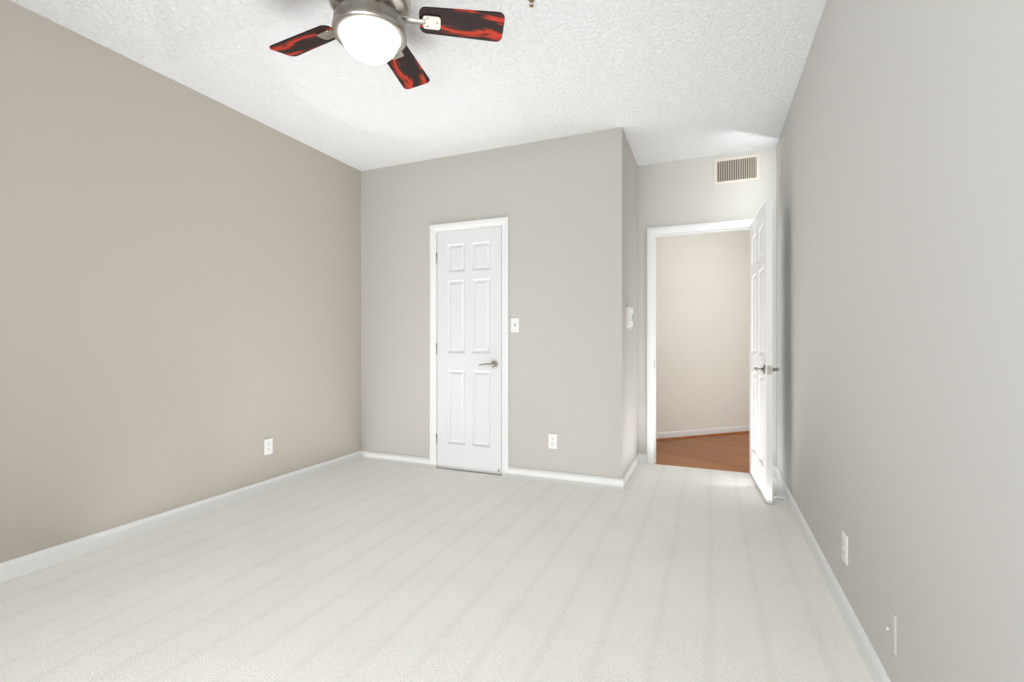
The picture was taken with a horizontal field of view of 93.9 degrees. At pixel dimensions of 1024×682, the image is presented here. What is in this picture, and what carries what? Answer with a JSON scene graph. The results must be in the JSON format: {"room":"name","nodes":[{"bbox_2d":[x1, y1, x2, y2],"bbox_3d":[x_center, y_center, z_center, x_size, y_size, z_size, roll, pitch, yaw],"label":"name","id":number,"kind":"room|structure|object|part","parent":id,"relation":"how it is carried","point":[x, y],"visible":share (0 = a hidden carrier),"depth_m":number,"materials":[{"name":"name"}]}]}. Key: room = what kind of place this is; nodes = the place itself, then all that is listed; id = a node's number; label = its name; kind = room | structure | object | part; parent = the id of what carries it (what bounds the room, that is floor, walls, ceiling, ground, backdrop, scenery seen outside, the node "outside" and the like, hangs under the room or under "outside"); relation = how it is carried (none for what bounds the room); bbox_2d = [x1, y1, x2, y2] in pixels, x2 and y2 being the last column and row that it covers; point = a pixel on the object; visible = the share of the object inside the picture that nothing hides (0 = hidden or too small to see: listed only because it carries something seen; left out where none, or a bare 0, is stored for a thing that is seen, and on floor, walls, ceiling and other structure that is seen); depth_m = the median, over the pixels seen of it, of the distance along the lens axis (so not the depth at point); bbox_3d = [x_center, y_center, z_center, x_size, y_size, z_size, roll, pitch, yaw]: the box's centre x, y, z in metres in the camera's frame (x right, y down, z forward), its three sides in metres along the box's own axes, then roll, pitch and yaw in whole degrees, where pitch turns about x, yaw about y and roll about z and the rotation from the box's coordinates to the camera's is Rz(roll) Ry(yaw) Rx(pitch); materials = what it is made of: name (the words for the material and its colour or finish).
{"room":"empty bedroom","nodes":[
{"label":"empty bedroom","id":0,"kind":"room"},
{"bbox_2d":[0,0,360,562],"bbox_3d":[-2.125,-0.240,2.866,0.120,2.680,5.410,0,0,22],"label":"wall","id":1,"kind":"structure","parent":0,"point":[180,294],"depth_m":2.77,"materials":[{"name":"beige paint"}]},
{"bbox_2d":[0,451,359,581],"bbox_3d":[-2.226,1.058,2.448,0.013,0.083,4.320,0,0,22],"label":"baseboard","id":2,"kind":"structure","parent":1,"relation":"attached to","point":[19,566],"depth_m":2.76,"materials":[{"name":"white wood"}]},
{"bbox_2d":[264,438,272,454],"bbox_3d":[-1.789,0.775,3.512,0.007,0.115,0.070,0,0,22],"label":"outlet","id":3,"kind":"object","parent":1,"relation":"attached to","point":[268,446],"visible":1,"depth_m":3.51,"materials":[{"name":"white plastic"}]},
{"bbox_2d":[10,0,826,170],"bbox_3d":[1.309,-1.630,3.317,6.120,0.100,8.870,0,0,22],"label":"ceiling","id":4,"kind":"structure","parent":0,"point":[659,81],"depth_m":2.80,"materials":[{"name":"white paint"}]},
{"bbox_2d":[269,0,504,88],"bbox_3d":[-0.623,-1.386,2.045,1.088,0.388,1.111,0,0,22],"label":"ceiling fan","id":5,"kind":"object","parent":4,"relation":"hanging from","point":[371,32],"visible":1,"depth_m":2.04,"materials":[{"name":"black wood"}]},
{"bbox_3d":[-0.945,-1.381,2.203,0.365,0.039,0.147,0,0,27],"label":"blade","id":6,"kind":"part","parent":5,"relation":"part of","materials":[{"name":"black wood"}]},
{"bbox_3d":[-0.601,-1.239,2.024,0.238,0.094,0.238,0,0,23],"label":"globe","id":7,"kind":"part","parent":5,"relation":"part of","materials":[{"name":"white glass"}]},
{"bbox_3d":[-0.537,-1.381,2.406,0.147,0.039,0.365,0,0,10],"label":"blade","id":8,"kind":"part","parent":5,"relation":"part of","materials":[{"name":"black wood"}]},
{"bbox_3d":[-0.218,-1.381,2.082,0.365,0.039,0.147,0,0,-8],"label":"blade","id":9,"kind":"part","parent":5,"relation":"part of","materials":[{"name":"black wood"}]},
{"bbox_2d":[528,0,534,7],"bbox_3d":[0.090,-1.562,2.203,0.040,0.036,0.040,0,0,22],"label":"sprinkler","id":10,"kind":"object","parent":4,"relation":"attached to","point":[531,5],"visible":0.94,"depth_m":2.20,"materials":[{"name":"gold metal"}]},
{"bbox_2d":[0,460,872,681],"bbox_3d":[-0.473,1.150,2.125,3.740,0.100,5.305,0,0,22],"label":"floor","id":11,"kind":"structure","parent":0,"point":[365,571],"depth_m":2.10,"materials":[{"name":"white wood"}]},
{"bbox_2d":[361,127,623,478],"bbox_3d":[-0.278,-0.240,4.033,2.400,2.680,0.100,0,0,22],"label":"wall","id":12,"kind":"structure","parent":0,"point":[559,202],"depth_m":3.81,"materials":[{"name":"grey paint"}]},
{"bbox_2d":[360,450,429,467],"bbox_3d":[-1.046,1.058,4.291,0.722,0.083,0.013,0,0,22],"label":"baseboard","id":13,"kind":"structure","parent":12,"relation":"attached to","point":[364,455],"depth_m":4.28,"materials":[{"name":"white wood"}]},
{"bbox_2d":[430,217,508,476],"bbox_3d":[-0.349,0.069,4.063,0.653,2.062,0.100,0,0,22],"label":"door frame","id":14,"kind":"structure","parent":12,"relation":"attached to","point":[436,326],"depth_m":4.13,"materials":[{"name":"white wood"}]},
{"bbox_2d":[437,226,501,473],"bbox_3d":[-0.372,0.075,4.009,0.605,2.030,0.092,0,0,22],"label":"closet door","id":15,"kind":"structure","parent":12,"relation":"in","point":[469,349],"depth_m":4.01,"materials":[{"name":"white paint"}]},
{"bbox_3d":[-0.196,0.195,3.917,0.152,0.066,0.056,0,0,23],"label":"handle","id":16,"kind":"part","parent":15,"relation":"part of","materials":[{"name":"silver metal"}]},
{"bbox_2d":[511,318,518,331],"bbox_3d":[0.021,-0.128,3.846,0.070,0.115,0.018,0,0,22],"label":"light switch","id":17,"kind":"object","parent":12,"relation":"attached to","point":[514,324],"visible":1,"depth_m":3.85,"materials":[{"name":"white plastic"}]},
{"bbox_2d":[549,434,556,448],"bbox_3d":[0.318,0.782,3.728,0.070,0.115,0.007,0,0,22],"label":"outlet","id":18,"kind":"object","parent":12,"relation":"attached to","point":[552,441],"visible":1,"depth_m":3.72,"materials":[{"name":"white plastic"}]},
{"bbox_2d":[508,466,624,490],"bbox_3d":[0.397,1.058,3.693,0.920,0.083,0.013,0,0,22],"label":"baseboard","id":19,"kind":"structure","parent":12,"relation":"attached to","point":[574,479],"depth_m":3.67,"materials":[{"name":"white wood"}]},
{"bbox_2d":[624,133,637,474],"bbox_3d":[0.947,-0.240,3.986,0.100,2.680,0.750,0,0,22],"label":"wall","id":20,"kind":"structure","parent":0,"point":[630,301],"depth_m":3.91,"materials":[{"name":"grey paint"}]},
{"bbox_2d":[626,307,632,329],"bbox_3d":[0.919,-0.175,3.732,0.042,0.185,0.078,0,0,22],"label":"light switch","id":21,"kind":"object","parent":20,"relation":"attached to","point":[629,313],"visible":1,"depth_m":3.72,"materials":[{"name":"white plastic"}]},
{"bbox_2d":[623,454,641,486],"bbox_3d":[0.988,1.058,3.924,0.023,0.083,0.833,0,0,22],"label":"baseboard","id":22,"kind":"structure","parent":20,"relation":"attached to","point":[638,459],"depth_m":3.94,"materials":[{"name":"white wood"}]},
{"bbox_2d":[654,433,749,472],"bbox_3d":[2.324,1.151,5.767,6.120,0.098,3.565,0,0,22],"label":"floor","id":23,"kind":"structure","parent":0,"point":[728,452],"depth_m":4.72,"materials":[{"name":"brown wood"}]},
{"bbox_2d":[656,230,748,432],"bbox_3d":[2.383,-0.240,5.663,4.578,2.680,0.120,0,0,-20],"label":"wall","id":24,"kind":"structure","parent":0,"point":[702,328],"depth_m":5.53,"materials":[{"name":"white paint"}]},
{"bbox_2d":[656,425,748,440],"bbox_3d":[2.408,1.058,5.595,4.578,0.083,0.026,0,0,-20],"label":"baseboard","id":25,"kind":"structure","parent":24,"relation":"attached to","point":[669,434],"depth_m":5.51,"materials":[{"name":"white wood"}]},
{"bbox_2d":[725,401,729,410],"bbox_3d":[2.556,0.770,5.660,0.070,0.115,0.007,0,0,-20],"label":"outlet","id":26,"kind":"object","parent":24,"relation":"attached to","point":[727,405],"visible":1,"depth_m":5.66,"materials":[{"name":"white plastic"}]},
{"bbox_2d":[638,147,775,465],"bbox_3d":[1.622,-0.240,4.177,1.200,2.680,0.120,0,0,22],"label":"wall","id":27,"kind":"structure","parent":0,"point":[681,192],"depth_m":4.14,"materials":[{"name":"grey paint"}]},
{"bbox_2d":[647,218,754,464],"bbox_3d":[1.656,0.044,4.156,0.928,2.111,0.142,0,0,22],"label":"door frame","id":28,"kind":"structure","parent":27,"relation":"attached to","point":[651,231],"depth_m":4.26,"materials":[{"name":"white wood"}]},
{"bbox_2d":[714,154,759,184],"bbox_3d":[1.879,-1.435,4.000,0.345,0.215,0.010,0,0,22],"label":"air vent","id":29,"kind":"object","parent":27,"relation":"in","point":[745,168],"visible":1,"depth_m":4.00,"materials":[{"name":"beige metal"}]},
{"bbox_2d":[749,200,771,502],"bbox_3d":[1.832,0.072,3.595,0.091,2.035,0.796,0,0,19],"label":"entry door","id":30,"kind":"structure","parent":27,"relation":"in","point":[760,347],"depth_m":3.43,"materials":[{"name":"white paint"}]},
{"bbox_3d":[1.721,0.195,3.327,0.056,0.066,0.152,0,0,19],"label":"entry door handle","id":31,"kind":"part","parent":30,"relation":"part of","materials":[{"name":"silver metal"}]},
{"bbox_2d":[767,366,771,374],"bbox_3d":[1.728,0.195,3.206,0.025,0.060,0.008,0,0,19],"label":"door latch","id":32,"kind":"object","parent":30,"relation":"attached to","point":[769,370],"depth_m":3.21,"materials":[{"name":"silver metal"}]},
{"bbox_2d":[776,0,1023,681],"bbox_3d":[1.212,-0.240,1.484,0.137,2.680,5.410,0,0,22],"label":"wall","id":33,"kind":"structure","parent":0,"point":[900,303],"depth_m":1.28,"materials":[{"name":"grey paint"}]},
{"bbox_2d":[772,466,890,681],"bbox_3d":[1.155,1.058,1.508,0.020,0.083,5.170,0,0,22],"label":"baseboard","id":34,"kind":"structure","parent":33,"relation":"attached to","point":[875,668],"depth_m":1.95,"materials":[{"name":"white wood"}]},
{"bbox_2d":[842,531,847,565],"bbox_3d":[1.327,0.825,1.907,0.007,0.115,0.070,0,0,22],"label":"outlet","id":35,"kind":"object","parent":33,"relation":"attached to","point":[845,547],"visible":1,"depth_m":1.90,"materials":[{"name":"white plastic"}]}
]}

